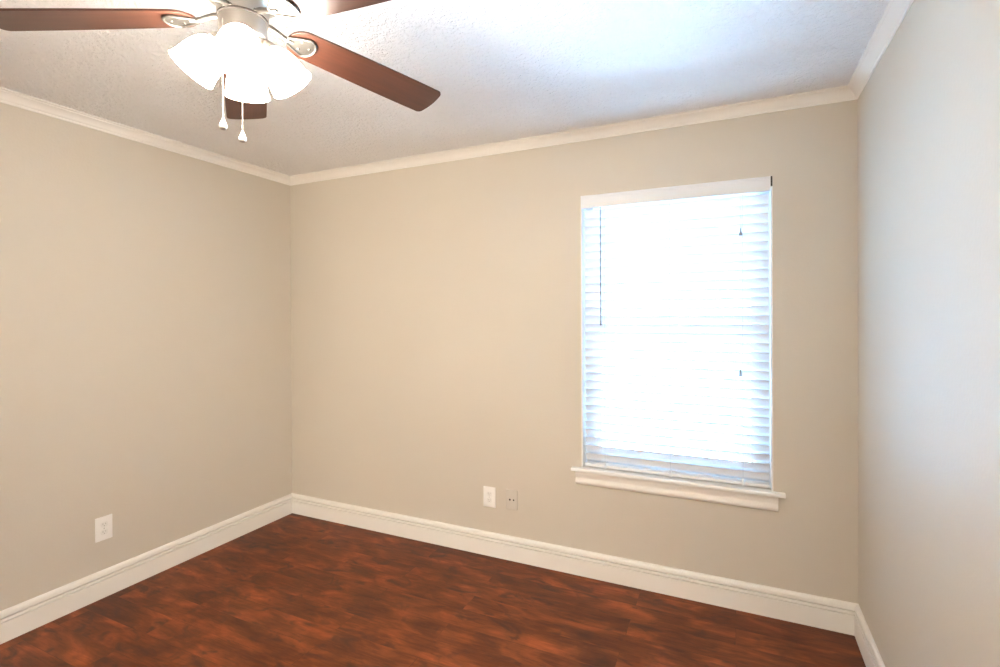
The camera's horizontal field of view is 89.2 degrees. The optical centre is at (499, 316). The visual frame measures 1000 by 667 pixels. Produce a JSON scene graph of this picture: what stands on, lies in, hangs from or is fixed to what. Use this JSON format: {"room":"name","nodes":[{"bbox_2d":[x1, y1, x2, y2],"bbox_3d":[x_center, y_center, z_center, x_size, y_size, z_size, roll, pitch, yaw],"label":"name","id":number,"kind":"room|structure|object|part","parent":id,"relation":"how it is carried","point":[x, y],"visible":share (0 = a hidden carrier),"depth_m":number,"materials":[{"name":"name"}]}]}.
{"room":"empty bedroom","nodes":[
{"label":"empty bedroom","id":0,"kind":"room"},
{"bbox_2d":[0,102,291,610],"bbox_3d":[-2.327,0.218,2.149,0.140,2.440,3.779,0,0,25],"label":"wall","id":1,"kind":"structure","parent":0,"point":[145,290],"depth_m":2.70,"materials":[{"name":"paint"}]},
{"bbox_2d":[95,514,112,542],"bbox_3d":[-2.034,1.085,2.601,0.008,0.122,0.078,0,0,25],"label":"wall outlet","id":2,"kind":"object","parent":1,"relation":"attached to","point":[103,525],"visible":1,"depth_m":2.60,"materials":[{"name":"white plastic"}]},
{"bbox_2d":[100,529,107,534],"bbox_3d":[-2.031,1.105,2.600,0.002,0.025,0.034,0,0,25],"label":"receptacle","id":3,"kind":"object","parent":2,"relation":"attached to","point":[102,531],"depth_m":2.60,"materials":[{"name":"white plastic"}]},
{"bbox_2d":[100,521,107,527],"bbox_3d":[-2.031,1.066,2.600,0.002,0.025,0.034,0,0,25],"label":"receptacle","id":4,"kind":"object","parent":2,"relation":"attached to","point":[103,524],"depth_m":2.60,"materials":[{"name":"white plastic"}]},
{"bbox_2d":[0,87,289,185],"bbox_3d":[-2.249,-0.975,2.106,0.044,0.054,3.499,0,0,25],"label":"crown molding","id":5,"kind":"structure","parent":1,"relation":"attached to","point":[7,96],"depth_m":2.69,"materials":[{"name":"white wood"}]},
{"bbox_2d":[0,493,291,643],"bbox_3d":[-2.250,1.369,2.120,0.018,0.138,3.499,0,0,25],"label":"baseboard","id":6,"kind":"structure","parent":1,"relation":"attached to","point":[19,619],"depth_m":2.69,"materials":[{"name":"white wood"}]},
{"bbox_2d":[0,513,865,666],"bbox_3d":[-0.628,1.487,0.355,4.726,0.100,5.619,0,0,25],"label":"floor","id":7,"kind":"structure","parent":0,"point":[293,590],"depth_m":2.39,"materials":[{"name":"laminate"}]},
{"bbox_2d":[0,0,889,175],"bbox_3d":[-0.640,-1.053,0.345,4.726,0.100,5.619,0,0,25],"label":"ceiling","id":8,"kind":"structure","parent":0,"point":[502,70],"depth_m":2.05,"materials":[{"name":"white paint"}]},
{"bbox_2d":[0,0,440,142],"bbox_3d":[-0.672,-0.741,1.360,1.190,0.530,1.222,0,0,25],"label":"ceiling fan","id":9,"kind":"object","parent":8,"relation":"hanging from","point":[241,49],"visible":1,"depth_m":1.36,"materials":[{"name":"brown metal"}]},
{"bbox_3d":[-1.074,-0.783,1.333,0.515,0.006,0.139,-5,12,-8],"label":"blade","id":10,"kind":"part","parent":9,"relation":"part of","materials":[{"name":"brown wood"}]},
{"bbox_3d":[-0.786,-0.696,1.350,0.121,0.110,0.121,38,-13,-18],"label":"lamp shade","id":11,"kind":"part","parent":9,"relation":"part of","materials":[{"name":"white glass"}]},
{"bbox_3d":[-0.726,-0.644,1.327,0.003,0.278,0.003,0,0,25],"label":"pull chain","id":12,"kind":"part","parent":9,"relation":"part of","materials":[{"name":"silver metal"}]},
{"bbox_3d":[-0.726,-0.508,1.328,0.020,0.028,0.020,0,0,25],"label":"pull knob","id":13,"kind":"part","parent":9,"relation":"part of","materials":[{"name":"white plastic"}]},
{"bbox_3d":[-0.667,-0.696,1.299,0.121,0.110,0.121,0,-36,-22],"label":"lamp shade","id":14,"kind":"part","parent":9,"relation":"part of","materials":[{"name":"white glass"}]},
{"bbox_3d":[-0.671,-0.709,1.308,0.054,0.086,0.054,0,-36,-22],"label":"light bulb","id":15,"kind":"part","parent":9,"relation":"part of","materials":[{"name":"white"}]},
{"bbox_3d":[-0.703,-0.606,1.383,0.003,0.229,0.003,0,0,25],"label":"pull chain","id":16,"kind":"part","parent":9,"relation":"part of","materials":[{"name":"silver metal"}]},
{"bbox_3d":[-0.703,-0.494,1.384,0.020,0.028,0.020,0,0,25],"label":"pull knob","id":17,"kind":"part","parent":9,"relation":"part of","materials":[{"name":"white plastic"}]},
{"bbox_3d":[-0.865,-0.785,1.723,0.139,0.006,0.515,-12,1,-26],"label":"blade","id":18,"kind":"part","parent":9,"relation":"part of","materials":[{"name":"brown wood"}]},
{"bbox_3d":[-0.735,-0.696,1.469,0.121,0.110,0.121,0,36,-22],"label":"lamp shade","id":19,"kind":"part","parent":9,"relation":"part of","materials":[{"name":"white glass"}]},
{"bbox_3d":[-0.616,-0.697,1.418,0.121,0.110,0.121,-38,13,-17],"label":"lamp shade","id":20,"kind":"part","parent":9,"relation":"part of","materials":[{"name":"white glass"}]},
{"bbox_3d":[-0.370,-0.786,1.206,0.515,0.006,0.139,5,-8,28],"label":"blade","id":21,"kind":"part","parent":9,"relation":"part of","materials":[{"name":"brown wood"}]},
{"bbox_3d":[-0.430,-0.787,1.644,0.515,0.006,0.139,6,-15,-44],"label":"blade","id":22,"kind":"part","parent":9,"relation":"part of","materials":[{"name":"brown wood"}]},
{"bbox_2d":[290,100,858,603],"bbox_3d":[0.064,0.204,3.046,3.443,2.440,0.140,0,0,25],"label":"wall","id":23,"kind":"structure","parent":0,"point":[436,308],"depth_m":2.90,"materials":[{"name":"paint"}]},
{"bbox_2d":[483,486,495,507],"bbox_3d":[-0.063,1.077,3.029,0.080,0.122,0.008,0,0,25],"label":"wall outlet","id":24,"kind":"object","parent":23,"relation":"attached to","point":[489,493],"visible":1,"depth_m":3.03,"materials":[{"name":"white plastic"}]},
{"bbox_2d":[506,489,517,509],"bbox_3d":[0.068,1.071,2.967,0.072,0.114,0.010,0,0,25],"label":"jack plate","id":25,"kind":"object","parent":23,"relation":"attached to","point":[511,495],"visible":1,"depth_m":2.96,"materials":[{"name":"beige plastic"}]},
{"bbox_2d":[290,85,856,185],"bbox_3d":[0.020,-0.989,2.959,3.443,0.054,0.044,0,0,25],"label":"crown molding","id":26,"kind":"structure","parent":23,"relation":"attached to","point":[842,93],"depth_m":2.71,"materials":[{"name":"white wood"}]},
{"bbox_2d":[292,493,856,635],"bbox_3d":[0.036,1.355,2.979,3.443,0.138,0.018,0,0,25],"label":"baseboard","id":27,"kind":"structure","parent":23,"relation":"attached to","point":[830,614],"depth_m":2.72,"materials":[{"name":"white wood"}]},
{"bbox_2d":[571,176,785,511],"bbox_3d":[0.890,0.126,2.643,1.035,1.586,0.165,0,0,25],"label":"window","id":28,"kind":"structure","parent":23,"relation":"in","point":[678,487],"depth_m":2.58,"materials":[{"name":"white paint"}]},
{"bbox_2d":[581,176,771,487],"bbox_3d":[0.882,0.080,2.621,0.930,1.490,0.071,0,0,25],"label":"window blind","id":29,"kind":"object","parent":28,"relation":"attached to","point":[720,241],"visible":1,"depth_m":2.60,"materials":[{"name":"white plastic"}]},
{"bbox_3d":[0.578,0.097,2.770,0.002,1.422,0.057,0,0,25],"label":"ladder cord","id":30,"kind":"part","parent":29,"relation":"part of","materials":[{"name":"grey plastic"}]},
{"bbox_3d":[0.884,0.096,2.628,0.002,1.422,0.057,0,0,25],"label":"ladder cord","id":31,"kind":"part","parent":29,"relation":"part of","materials":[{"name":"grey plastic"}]},
{"bbox_3d":[0.888,0.813,2.630,0.905,0.016,0.050,0,0,25],"label":"rail","id":32,"kind":"part","parent":29,"relation":"part of","materials":[{"name":"white plastic"}]},
{"bbox_3d":[1.166,-0.175,2.459,0.002,0.860,0.001,0,0,25],"label":"lift cord","id":33,"kind":"part","parent":29,"relation":"part of","materials":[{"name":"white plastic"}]},
{"bbox_3d":[1.166,-0.517,2.457,0.002,0.177,0.001,0,0,25],"label":"lift cord","id":34,"kind":"part","parent":29,"relation":"part of","materials":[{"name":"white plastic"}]},
{"bbox_3d":[1.190,0.095,2.486,0.002,1.422,0.057,0,0,25],"label":"ladder cord","id":35,"kind":"part","parent":29,"relation":"part of","materials":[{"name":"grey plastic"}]},
{"bbox_3d":[0.919,-0.265,2.704,0.834,0.701,0.022,0,0,25],"label":"sash","id":36,"kind":"part","parent":28,"relation":"part of","materials":[{"name":"white plastic"}]},
{"bbox_3d":[0.912,0.409,2.685,0.834,0.746,0.022,0,0,25],"label":"sash","id":37,"kind":"part","parent":28,"relation":"part of","materials":[{"name":"white plastic"}]},
{"bbox_3d":[0.886,0.837,2.630,1.035,0.020,0.130,0,0,25],"label":"sill","id":38,"kind":"part","parent":28,"relation":"part of","materials":[{"name":"white paint"}]},
{"bbox_2d":[857,0,999,666],"bbox_3d":[0.924,0.208,0.642,0.140,2.440,3.779,0,0,25],"label":"wall","id":39,"kind":"structure","parent":0,"point":[929,109],"depth_m":1.41,"materials":[{"name":"paint"}]},
{"bbox_2d":[854,604,884,666],"bbox_3d":[0.857,1.360,0.679,0.018,0.138,3.499,0,0,25],"label":"baseboard","id":40,"kind":"structure","parent":39,"relation":"attached to","point":[869,651],"depth_m":2.08,"materials":[{"name":"white wood"}]},
{"bbox_2d":[848,0,913,98],"bbox_3d":[0.835,-0.985,0.676,0.044,0.054,3.499,0,0,25],"label":"crown molding","id":41,"kind":"structure","parent":39,"relation":"attached to","point":[895,11],"depth_m":1.83,"materials":[{"name":"white wood"}]}
]}

